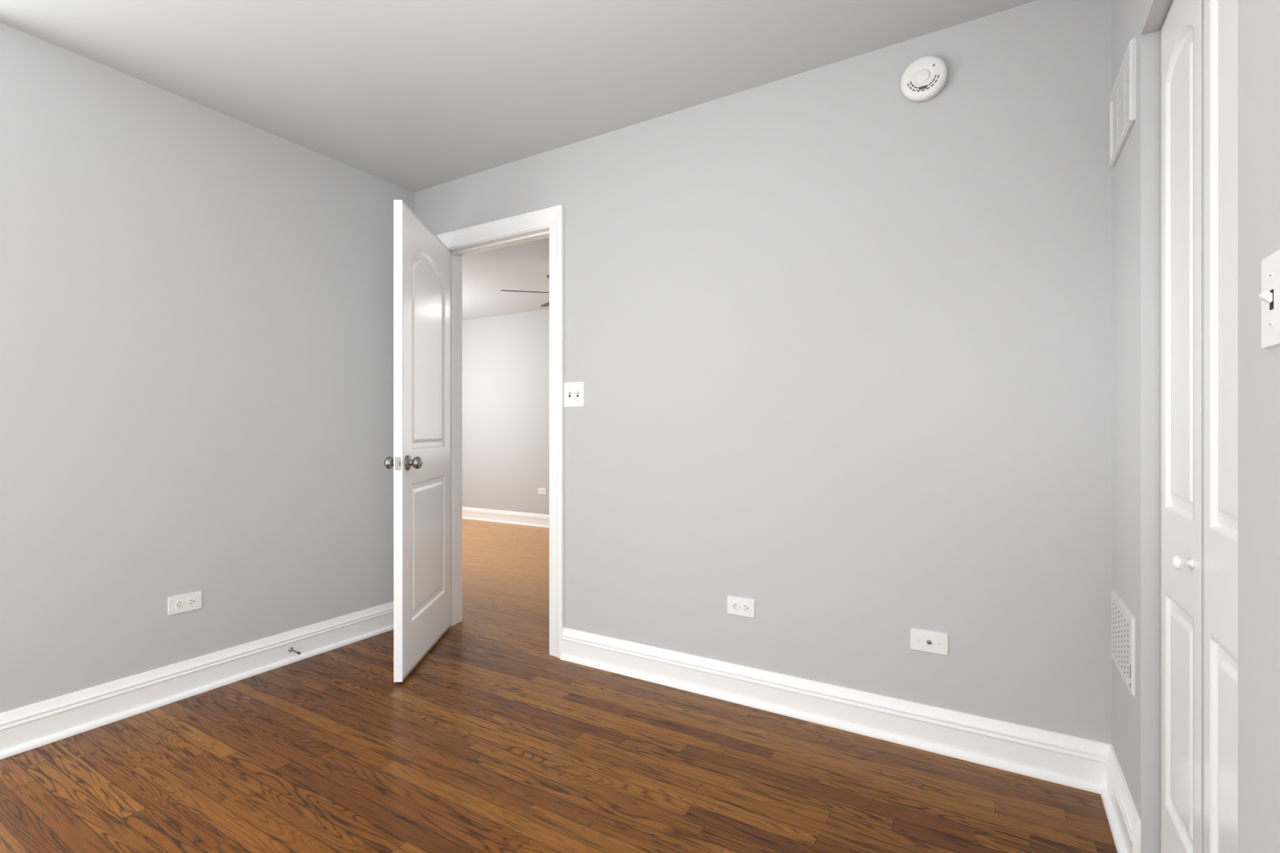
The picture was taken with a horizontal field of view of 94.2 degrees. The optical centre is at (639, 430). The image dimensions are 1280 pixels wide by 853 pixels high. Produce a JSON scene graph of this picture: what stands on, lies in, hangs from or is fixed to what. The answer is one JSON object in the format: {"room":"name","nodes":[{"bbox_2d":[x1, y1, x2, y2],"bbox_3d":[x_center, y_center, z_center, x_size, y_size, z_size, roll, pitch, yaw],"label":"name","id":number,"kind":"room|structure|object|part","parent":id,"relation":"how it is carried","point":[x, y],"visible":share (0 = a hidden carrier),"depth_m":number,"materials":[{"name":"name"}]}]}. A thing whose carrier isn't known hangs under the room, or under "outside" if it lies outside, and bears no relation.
{"room":"empty bedroom","nodes":[
{"label":"empty bedroom","id":0,"kind":"room"},
{"bbox_2d":[0,22,414,713],"bbox_3d":[-2.161,-0.135,1.947,0.120,2.400,3.300,0,0,31],"label":"wall","id":1,"kind":"structure","parent":0,"point":[196,346],"depth_m":2.35,"materials":[{"name":"grey paint"}]},
{"bbox_2d":[167,591,201,615],"bbox_3d":[-1.824,0.693,2.387,0.008,0.072,0.116,0,0,31],"label":"electrical outlet","id":2,"kind":"object","parent":1,"relation":"attached to","point":[183,603],"visible":1,"depth_m":2.38,"materials":[{"name":"white plastic"}]},
{"bbox_2d":[0,602,393,760],"bbox_3d":[-2.096,0.995,1.908,0.031,0.140,3.300,0,0,31],"label":"baseboard","id":3,"kind":"structure","parent":1,"relation":"attached to","point":[32,726],"depth_m":2.34,"materials":[{"name":"white wood"}]},
{"bbox_2d":[288,647,300,655],"bbox_3d":[-1.574,1.007,2.715,0.073,0.021,0.021,0,0,31],"label":"doorstop","id":4,"kind":"object","parent":1,"relation":"attached to","point":[290,649],"visible":1,"depth_m":2.72,"materials":[{"name":"silver metal"}]},
{"bbox_2d":[462,308,549,515],"bbox_3d":[-0.575,-0.135,6.345,5.340,2.400,0.120,0,0,31],"label":"wall","id":5,"kind":"structure","parent":0,"point":[505,412],"depth_m":6.85,"materials":[{"name":"grey paint"}]},
{"bbox_2d":[462,507,549,528],"bbox_3d":[-0.614,0.995,6.280,5.100,0.140,0.031,0,0,31],"label":"baseboard","id":6,"kind":"structure","parent":5,"relation":"attached to","point":[528,519],"depth_m":6.83,"materials":[{"name":"white wood"}]},
{"bbox_2d":[538,488,546,494],"bbox_3d":[-1.080,0.672,6.572,0.116,0.072,0.008,0,0,31],"label":"outlet","id":7,"kind":"object","parent":5,"relation":"attached to","point":[542,491],"visible":1,"depth_m":6.57,"materials":[{"name":"white plastic"}]},
{"bbox_2d":[0,0,1036,320],"bbox_3d":[-1.230,-1.375,3.069,7.570,0.080,6.420,0,0,31],"label":"ceiling","id":8,"kind":"structure","parent":0,"point":[414,95],"depth_m":2.15,"materials":[{"name":"grey paint"}]},
{"bbox_2d":[500,274,549,306],"bbox_3d":[-0.506,-1.103,4.612,0.998,0.465,1.008,0,0,31],"label":"ceiling fan","id":9,"kind":"object","parent":8,"relation":"hanging from","point":[546,304],"visible":0.06,"depth_m":4.51,"materials":[{"name":"white"}]},
{"bbox_2d":[0,519,1117,852],"bbox_3d":[-1.230,1.095,3.069,7.570,0.060,6.420,0,0,31],"label":"floor","id":10,"kind":"structure","parent":0,"point":[490,724],"depth_m":1.85,"materials":[{"name":"brown wood"}]},
{"bbox_2d":[414,0,1111,744],"bbox_3d":[-1.358,-0.135,3.459,6.710,2.400,0.120,0,0,31],"label":"wall","id":11,"kind":"structure","parent":0,"point":[837,348],"depth_m":2.11,"materials":[{"name":"grey paint"}]},
{"bbox_2d":[393,199,451,682],"bbox_3d":[-1.032,0.044,2.848,0.040,2.020,0.732,0,0,-2],"label":"door","id":12,"kind":"structure","parent":11,"relation":"in","point":[422,431],"depth_m":2.73,"materials":[{"name":"white wood"}]},
{"bbox_3d":[-1.032,0.009,2.848,0.040,1.697,0.732,0,0,-2],"label":"door hinges","id":13,"kind":"part","parent":12,"relation":"part of","materials":[{"name":"silver metal"}]},
{"bbox_2d":[384,455,422,470],"bbox_3d":[-1.016,0.139,2.553,0.159,0.066,0.066,0,0,-2],"label":"door knob","id":14,"kind":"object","parent":12,"relation":"attached to","point":[416,462],"depth_m":2.54,"materials":[{"name":"grey metal"}]},
{"bbox_2d":[436,204,564,658],"bbox_3d":[-0.712,0.004,3.074,0.899,2.122,0.160,0,0,31],"label":"door frame","id":15,"kind":"structure","parent":11,"relation":"attached to","point":[552,217],"depth_m":2.85,"materials":[{"name":"white wood"}]},
{"bbox_3d":[-0.676,0.004,3.134,0.899,2.122,0.020,0,0,31],"label":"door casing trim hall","id":16,"kind":"part","parent":15,"relation":"part of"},
{"bbox_2d":[564,381,584,407],"bbox_3d":[-0.309,-0.167,2.754,0.118,0.116,0.018,0,0,31],"label":"light switch","id":17,"kind":"object","parent":11,"relation":"attached to","point":[574,394],"visible":1,"depth_m":2.75,"materials":[{"name":"white plastic"}]},
{"bbox_2d":[726,595,755,617],"bbox_3d":[0.396,0.694,2.339,0.116,0.072,0.008,0,0,31],"label":"electrical outlet","id":18,"kind":"object","parent":11,"relation":"attached to","point":[741,607],"visible":1,"depth_m":2.34,"materials":[{"name":"white plastic"}]},
{"bbox_2d":[560,628,1111,794],"bbox_3d":[0.509,0.995,2.259,2.033,0.140,0.031,0,0,31],"label":"baseboard","id":19,"kind":"structure","parent":11,"relation":"attached to","point":[1070,761],"depth_m":2.09,"materials":[{"name":"white wood"}]},
{"bbox_2d":[900,55,947,102],"bbox_3d":[0.949,-1.179,1.990,0.142,0.142,0.042,0,0,31],"label":"smoke detector","id":20,"kind":"object","parent":11,"relation":"attached to","point":[924,78],"visible":1,"depth_m":1.98,"materials":[{"name":"white plastic"}]},
{"bbox_2d":[910,628,948,655],"bbox_3d":[0.968,0.710,1.993,0.116,0.072,0.017,0,0,31],"label":"outlet","id":21,"kind":"object","parent":11,"relation":"attached to","point":[929,641],"visible":1,"depth_m":2.00,"materials":[{"name":"white plastic"}]},
{"bbox_2d":[1111,0,1279,852],"bbox_3d":[0.597,-0.135,0.303,0.120,2.400,3.300,0,0,31],"label":"wall","id":22,"kind":"structure","parent":0,"point":[1135,398],"depth_m":1.39,"materials":[{"name":"grey paint"}]},
{"bbox_2d":[1100,745,1140,852],"bbox_3d":[1.274,0.995,1.587,0.031,0.140,0.400,0,0,31],"label":"baseboard","id":23,"kind":"structure","parent":22,"relation":"attached to","point":[1123,819],"depth_m":1.55,"materials":[{"name":"white wood"}]},
{"bbox_2d":[1109,37,1136,167],"bbox_3d":[1.284,-0.860,1.587,0.013,0.200,0.305,0,0,31],"label":"air vent","id":24,"kind":"object","parent":22,"relation":"in","point":[1123,109],"visible":1,"depth_m":1.55,"materials":[{"name":"white metal"}]},
{"bbox_2d":[1110,591,1135,696],"bbox_3d":[1.289,0.560,1.596,0.015,0.195,0.300,0,0,31],"label":"air vent","id":25,"kind":"object","parent":22,"relation":"in","point":[1123,638],"visible":1,"depth_m":1.55,"materials":[{"name":"white metal"}]},
{"bbox_2d":[1257,249,1279,350],"bbox_3d":[0.770,-0.160,0.730,0.018,0.116,0.072,0,0,31],"label":"light switch","id":26,"kind":"object","parent":22,"relation":"attached to","point":[1269,295],"visible":0.96,"depth_m":0.73,"materials":[{"name":"white plastic"}]},
{"bbox_3d":[1.059,-0.932,1.101,0.022,0.004,0.647,0,0,31],"label":"door track","id":27,"kind":"object","parent":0,"visible":0},
{"bbox_2d":[1159,0,1201,852],"bbox_3d":[1.143,0.065,1.241,0.030,1.988,0.322,0,0,31],"label":"closet door leaf","id":28,"kind":"structure","parent":27,"relation":"hanging from","point":[1180,422],"depth_m":1.24,"materials":[{"name":"white wood"}]},
{"bbox_2d":[1171,555,1194,570],"bbox_3d":[1.059,0.259,1.161,0.032,0.030,0.030,0,0,31],"label":"door knob","id":29,"kind":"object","parent":28,"relation":"attached to","point":[1179,562],"depth_m":1.15,"materials":[{"name":"white ceramic"}]},
{"bbox_2d":[1201,0,1238,852],"bbox_3d":[0.976,0.065,0.962,0.030,1.988,0.322,0,0,31],"label":"closet door leaf","id":30,"kind":"structure","parent":27,"relation":"hanging from","point":[1219,426],"depth_m":1.02,"materials":[{"name":"white wood"}]}
]}

